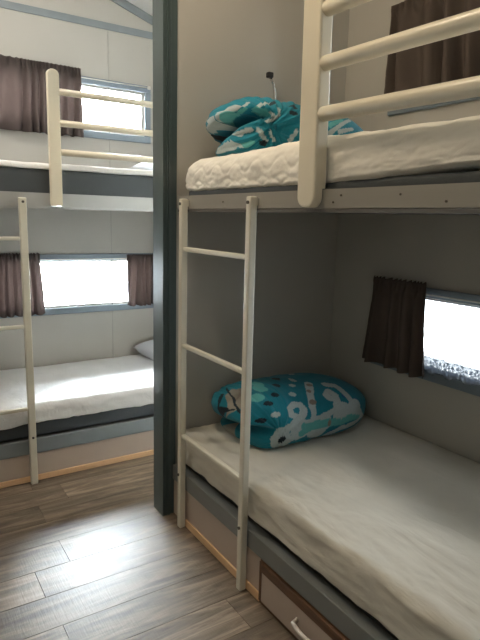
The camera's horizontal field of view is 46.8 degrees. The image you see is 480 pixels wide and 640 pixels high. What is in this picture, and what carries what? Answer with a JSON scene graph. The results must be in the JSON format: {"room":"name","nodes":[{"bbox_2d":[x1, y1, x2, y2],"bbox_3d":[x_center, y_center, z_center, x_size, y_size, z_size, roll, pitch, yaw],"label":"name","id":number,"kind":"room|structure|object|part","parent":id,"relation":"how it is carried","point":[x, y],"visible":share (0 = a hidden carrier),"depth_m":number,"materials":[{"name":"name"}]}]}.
{"room":"dormitory","nodes":[
{"label":"dormitory","id":0,"kind":"room"},
{"bbox_2d":[0,0,152,369],"bbox_3d":[-1.445,-0.753,3.271,2.779,2.939,0.050,-5,12,-32],"label":"wall","id":1,"kind":"structure","parent":0,"point":[75,337],"depth_m":3.49,"materials":[{"name":"paint"}]},
{"bbox_2d":[0,68,152,211],"bbox_3d":[-0.859,-0.933,3.087,1.955,0.632,0.824,-5,12,-32],"label":"bunk","id":2,"kind":"object","parent":1,"relation":"attached to","point":[55,199],"visible":0.52,"depth_m":2.66,"materials":[{"name":"beige paint"}]},
{"bbox_3d":[-0.875,-0.853,2.612,0.055,0.621,0.031,-5,12,-32],"label":"guard post","id":3,"kind":"part","parent":2,"relation":"part of","materials":[{"name":"beige paint"}]},
{"bbox_2d":[0,160,152,197],"bbox_3d":[-0.866,-0.747,3.132,1.924,0.189,0.766,-5,12,-32],"label":"mattress","id":4,"kind":"object","parent":2,"relation":"on","point":[15,176],"visible":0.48,"depth_m":2.73,"materials":[{"name":"grey fabric"}]},
{"bbox_2d":[130,162,152,170],"bbox_3d":[-0.319,-0.940,3.419,0.600,0.115,0.500,-5,12,-32],"label":"pillow","id":5,"kind":"object","parent":4,"relation":"on","point":[143,166],"visible":0.04,"depth_m":3.30,"materials":[{"name":"fabric"}]},
{"bbox_3d":[-0.677,-0.605,2.847,1.955,0.062,0.060,-5,12,-32],"label":"rail","id":6,"kind":"part","parent":2,"relation":"part of","materials":[{"name":"white metal"}]},
{"bbox_3d":[-0.482,-1.099,2.821,0.880,0.031,0.031,-5,12,-32],"label":"guard rail","id":7,"kind":"part","parent":2,"relation":"part of","materials":[{"name":"beige paint"}]},
{"bbox_3d":[-0.486,-0.962,2.845,0.880,0.031,0.031,-5,12,-32],"label":"guard rail","id":8,"kind":"part","parent":2,"relation":"part of","materials":[{"name":"beige paint"}]},
{"bbox_3d":[-0.489,-0.831,2.869,0.880,0.031,0.031,-5,12,-32],"label":"guard rail","id":9,"kind":"part","parent":2,"relation":"part of","materials":[{"name":"beige metal"}]},
{"bbox_2d":[0,253,152,318],"bbox_3d":[-1.078,-0.237,3.600,1.170,0.385,0.056,-5,12,-32],"label":"window","id":10,"kind":"structure","parent":1,"relation":"in","point":[117,305],"depth_m":3.63,"materials":[{"name":"paint"}]},
{"bbox_2d":[40,258,126,259],"bbox_3d":[-1.093,-0.385,3.518,1.264,0.020,0.016,-5,12,-32],"label":"curtain rod","id":11,"kind":"object","parent":10,"relation":"attached to","point":[91,258],"visible":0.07,"depth_m":3.57,"materials":[{"name":"grey metal"}]},
{"bbox_2d":[0,253,44,317],"bbox_3d":[-1.418,-0.205,3.305,0.498,0.388,0.057,-5,12,-32],"label":"curtain","id":12,"kind":"object","parent":11,"relation":"hanging from","point":[11,304],"visible":0.78,"depth_m":3.35,"materials":[{"name":"brown fabric"}]},
{"bbox_2d":[127,254,152,305],"bbox_3d":[-0.644,-0.276,3.794,0.275,0.353,0.052,-5,12,-32],"label":"curtain","id":13,"kind":"object","parent":11,"relation":"hanging from","point":[139,267],"visible":0.71,"depth_m":3.77,"materials":[{"name":"brown fabric"}]},
{"bbox_3d":[-1.085,-0.239,3.611,1.108,0.323,0.030,-5,12,-32],"label":"sash","id":14,"kind":"part","parent":10,"relation":"part of","materials":[{"name":"white glass"}]},
{"bbox_2d":[0,0,152,39],"bbox_3d":[-1.403,-1.767,3.062,2.779,0.042,0.008,-5,12,-32],"label":"trim","id":15,"kind":"structure","parent":1,"relation":"attached to","point":[5,4],"depth_m":3.32,"materials":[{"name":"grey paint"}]},
{"bbox_2d":[66,76,150,143],"bbox_3d":[-1.074,-1.314,3.389,1.115,0.360,0.056,-5,12,-32],"label":"window","id":16,"kind":"structure","parent":1,"relation":"in","point":[144,93],"depth_m":3.57,"materials":[{"name":"paint"}]},
{"bbox_3d":[-1.081,-1.317,3.400,1.053,0.298,0.030,-5,12,-32],"label":"sash","id":17,"kind":"part","parent":16,"relation":"part of","materials":[{"name":"white glass"}]},
{"bbox_2d":[81,77,150,89],"bbox_3d":[-1.092,-1.470,3.303,1.199,0.020,0.016,-5,12,-32],"label":"curtain rod","id":18,"kind":"object","parent":16,"relation":"attached to","point":[148,87],"visible":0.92,"depth_m":3.50,"materials":[{"name":"grey metal"}]},
{"bbox_2d":[0,54,83,137],"bbox_3d":[-1.271,-1.294,3.181,0.738,0.408,0.072,-5,12,-32],"label":"curtain","id":19,"kind":"object","parent":18,"relation":"hanging from","point":[23,101],"visible":0.8,"depth_m":3.22,"materials":[{"name":"brown fabric"}]},
{"bbox_2d":[107,31,113,357],"bbox_3d":[-0.852,-0.576,3.663,0.006,2.480,0.002,-5,12,-32],"label":"trim","id":20,"kind":"structure","parent":1,"relation":"attached to","point":[107,31],"depth_m":3.65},
{"bbox_2d":[111,0,152,25],"bbox_3d":[-1.398,-1.949,3.028,2.779,0.496,0.010,-5,12,-32],"label":"trim","id":21,"kind":"structure","parent":1,"relation":"attached to","point":[125,4],"depth_m":3.50,"materials":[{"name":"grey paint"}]},
{"bbox_2d":[127,0,152,15],"bbox_3d":[-0.030,-1.576,0.927,2.879,0.511,5.180,-5,12,-32],"label":"ceiling","id":22,"kind":"structure","parent":0,"point":[145,5],"depth_m":3.46,"materials":[{"name":"white paint"}]},
{"bbox_2d":[0,455,295,639],"bbox_3d":[-0.099,1.137,1.420,2.779,0.050,5.080,-5,12,-32],"label":"floor","id":23,"kind":"structure","parent":0,"point":[88,554],"depth_m":2.14,"materials":[{"name":"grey wood"}]},
{"bbox_2d":[0,197,37,484],"bbox_3d":[-1.218,0.148,2.581,0.480,1.425,0.042,-5,12,-32],"label":"ladder","id":24,"kind":"object","parent":23,"relation":"on","point":[22,205],"visible":1,"depth_m":2.67,"materials":[{"name":"metal"}]},
{"bbox_3d":[-1.029,0.132,2.698,0.034,1.425,0.028,-5,12,-32],"label":"leg","id":25,"kind":"part","parent":24,"relation":"part of","materials":[{"name":"paint"}]},
{"bbox_2d":[0,415,153,488],"bbox_3d":[-0.907,0.621,3.382,1.955,0.224,0.794,-5,12,-32],"label":"bed base","id":26,"kind":"object","parent":23,"relation":"on","point":[79,449],"visible":0.2,"depth_m":2.96,"materials":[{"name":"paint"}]},
{"bbox_2d":[0,354,153,441],"bbox_3d":[-0.896,0.419,3.347,1.927,0.184,0.771,-5,12,-32],"label":"mattress","id":27,"kind":"object","parent":26,"relation":"on","point":[73,395],"visible":0.52,"depth_m":3.07,"materials":[{"name":"grey fabric"}]},
{"bbox_2d":[133,340,152,359],"bbox_3d":[-0.415,0.184,3.827,0.535,0.124,0.390,-5,12,-32],"label":"pillow","id":28,"kind":"object","parent":27,"relation":"on","point":[145,348],"visible":0.11,"depth_m":3.73,"materials":[{"name":"fabric"}]},
{"bbox_3d":[-0.699,0.611,3.052,1.955,0.076,0.020,-5,12,-32],"label":"rail","id":29,"kind":"part","parent":26,"relation":"part of","materials":[{"name":"blue paint"}]},
{"bbox_2d":[177,196,258,590],"bbox_3d":[-0.111,0.257,2.135,0.038,1.425,0.518,-5,12,-32],"label":"ladder","id":30,"kind":"object","parent":23,"relation":"on","point":[252,202],"visible":1,"depth_m":2.02,"materials":[{"name":"metal"}]},
{"bbox_3d":[-0.243,0.217,2.337,0.028,1.425,0.028,-5,12,-32],"label":"leg","id":31,"kind":"part","parent":30,"relation":"part of","materials":[{"name":"paint"}]},
{"bbox_3d":[0.021,0.298,1.932,0.028,1.425,0.028,-5,12,-32],"label":"leg","id":32,"kind":"part","parent":30,"relation":"part of","materials":[{"name":"paint"}]},
{"bbox_2d":[173,464,395,639],"bbox_3d":[0.588,0.904,1.990,0.974,0.240,1.957,-5,12,-32],"label":"bed base","id":33,"kind":"object","parent":23,"relation":"on","point":[307,606],"visible":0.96,"depth_m":1.89,"materials":[{"name":"paint"}]},
{"bbox_3d":[-0.112,0.855,2.271,0.008,0.200,0.708,-5,12,-32],"label":"panel","id":34,"kind":"part","parent":33,"relation":"part of","materials":[{"name":"beige wood"}]},
{"bbox_3d":[0.230,0.988,1.739,0.018,0.114,0.549,-5,12,-32],"label":"drawer","id":35,"kind":"part","parent":33,"relation":"part of","materials":[{"name":"beige wood"}]},
{"bbox_3d":[0.203,0.980,1.732,0.039,0.013,0.137,-5,12,-32],"label":"handle","id":36,"kind":"part","parent":33,"relation":"part of","materials":[{"name":"plastic"}]},
{"bbox_2d":[186,415,479,639],"bbox_3d":[0.613,0.697,1.967,0.913,0.176,1.920,-5,12,-32],"label":"mattress","id":37,"kind":"object","parent":33,"relation":"on","point":[387,516],"visible":0.85,"depth_m":1.84,"materials":[{"name":"white fabric"}]},
{"bbox_2d":[211,373,365,447],"bbox_3d":[0.256,0.377,2.570,0.790,0.225,0.461,-5,12,-32],"label":"duvet","id":38,"kind":"object","parent":37,"relation":"on","point":[286,409],"visible":0.94,"depth_m":2.38,"materials":[{"name":"fabric"}]},
{"bbox_2d":[175,0,349,463],"bbox_3d":[-0.685,-0.522,2.108,2.779,2.939,0.075,-5,12,-32],"label":"wall","id":39,"kind":"structure","parent":0,"point":[226,49],"depth_m":2.53,"materials":[{"name":"paint"}]},
{"bbox_2d":[153,0,177,515],"bbox_3d":[-0.683,-0.223,2.167,0.922,2.330,0.101,-5,12,-32],"label":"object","id":40,"kind":"structure","parent":39,"relation":"in","point":[165,12],"depth_m":2.35,"materials":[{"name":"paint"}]},
{"bbox_2d":[266,72,275,99],"bbox_3d":[0.135,-0.988,2.472,0.064,0.210,0.055,-5,12,-32],"label":"reading lamp","id":41,"kind":"object","parent":39,"relation":"attached to","point":[270,75],"visible":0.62,"depth_m":2.44,"materials":[{"name":"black metal"}]},
{"bbox_2d":[329,0,479,462],"bbox_3d":[1.110,-0.225,1.969,0.050,2.495,5.130,-5,12,-32],"label":"wall","id":42,"kind":"structure","parent":0,"point":[440,251],"depth_m":2.53,"materials":[{"name":"paint"}]},
{"bbox_2d":[176,0,479,214],"bbox_3d":[0.634,-0.648,1.712,0.959,0.646,1.957,-5,12,-32],"label":"bunk","id":43,"kind":"object","parent":42,"relation":"attached to","point":[311,196],"visible":0.96,"depth_m":1.43,"materials":[{"name":"wood"}]},
{"bbox_3d":[0.208,-0.632,1.529,0.044,0.632,0.085,-5,12,-32],"label":"guard post","id":44,"kind":"part","parent":43,"relation":"part of","materials":[{"name":"beige paint"}]},
{"bbox_3d":[0.287,-0.332,1.529,0.072,0.054,1.925,-5,12,-32],"label":"rail","id":45,"kind":"part","parent":43,"relation":"part of","materials":[{"name":"grey metal"}]},
{"bbox_2d":[186,115,479,195],"bbox_3d":[0.640,-0.459,1.753,0.899,0.197,1.918,-5,12,-32],"label":"mattress","id":46,"kind":"object","parent":43,"relation":"on","point":[440,152],"visible":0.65,"depth_m":1.43,"materials":[{"name":"white cotton fabric"}]},
{"bbox_2d":[206,96,362,155],"bbox_3d":[0.221,-0.784,2.328,0.760,0.224,0.436,-5,12,-32],"label":"duvet","id":47,"kind":"object","parent":46,"relation":"on","point":[245,124],"visible":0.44,"depth_m":2.09,"materials":[{"name":"fabric"}]},
{"bbox_3d":[0.464,-0.740,1.110,0.040,0.066,0.896,-5,12,-32],"label":"guard rail","id":48,"kind":"part","parent":43,"relation":"part of","materials":[{"name":"beige paint"}]},
{"bbox_3d":[0.458,-0.481,1.157,0.040,0.060,0.896,-5,12,-32],"label":"guard rail","id":49,"kind":"part","parent":43,"relation":"part of","materials":[{"name":"beige paint"}]},
{"bbox_3d":[0.461,-0.608,1.134,0.040,0.062,0.896,-5,12,-32],"label":"guard rail","id":50,"kind":"part","parent":43,"relation":"part of","materials":[{"name":"beige paint"}]},
{"bbox_2d":[370,287,479,396],"bbox_3d":[1.024,0.119,2.133,0.056,0.404,1.340,-5,12,-32],"label":"window","id":51,"kind":"structure","parent":42,"relation":"in","point":[456,384],"depth_m":2.30,"materials":[{"name":"paint"}]},
{"bbox_2d":[426,294,479,303],"bbox_3d":[0.998,-0.050,2.082,0.016,0.020,1.324,-5,12,-32],"label":"curtain rod","id":52,"kind":"object","parent":51,"relation":"attached to","point":[426,294],"visible":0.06,"depth_m":2.27,"materials":[{"name":"grey metal"}]},
{"bbox_2d":[362,276,426,378],"bbox_3d":[0.695,0.020,2.508,0.064,0.418,0.383,-5,12,-32],"label":"curtain","id":53,"kind":"object","parent":52,"relation":"hanging from","point":[394,338],"visible":1,"depth_m":2.48,"materials":[{"name":"brown fabric"}]},
{"bbox_2d":[424,352,479,385],"bbox_3d":[1.050,0.143,2.046,0.010,0.329,1.000,-5,12,-32],"label":"lace curtain","id":54,"kind":"object","parent":52,"relation":"hanging from","point":[450,369],"visible":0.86,"depth_m":2.31,"materials":[{"name":"white fabric"}]},
{"bbox_3d":[1.035,0.118,2.140,0.030,0.342,1.278,-5,12,-32],"label":"sash","id":55,"kind":"part","parent":51,"relation":"part of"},
{"bbox_2d":[387,97,479,115],"bbox_3d":[1.053,-1.017,1.926,0.056,0.414,1.340,-5,12,-32],"label":"window","id":56,"kind":"structure","parent":42,"relation":"in","point":[407,110],"depth_m":2.32,"materials":[{"name":"paint"}]},
{"bbox_3d":[1.027,-1.194,1.874,0.016,0.020,1.324,-5,12,-32],"label":"curtain rod","id":57,"kind":"object","parent":56,"relation":"attached to","visible":0},
{"bbox_2d":[384,0,479,93],"bbox_3d":[0.850,-1.076,2.085,0.107,0.419,0.760,-5,12,-32],"label":"curtain","id":58,"kind":"object","parent":57,"relation":"hanging from","point":[457,57],"visible":0.68,"depth_m":2.20,"materials":[{"name":"brown fabric"}]}
]}

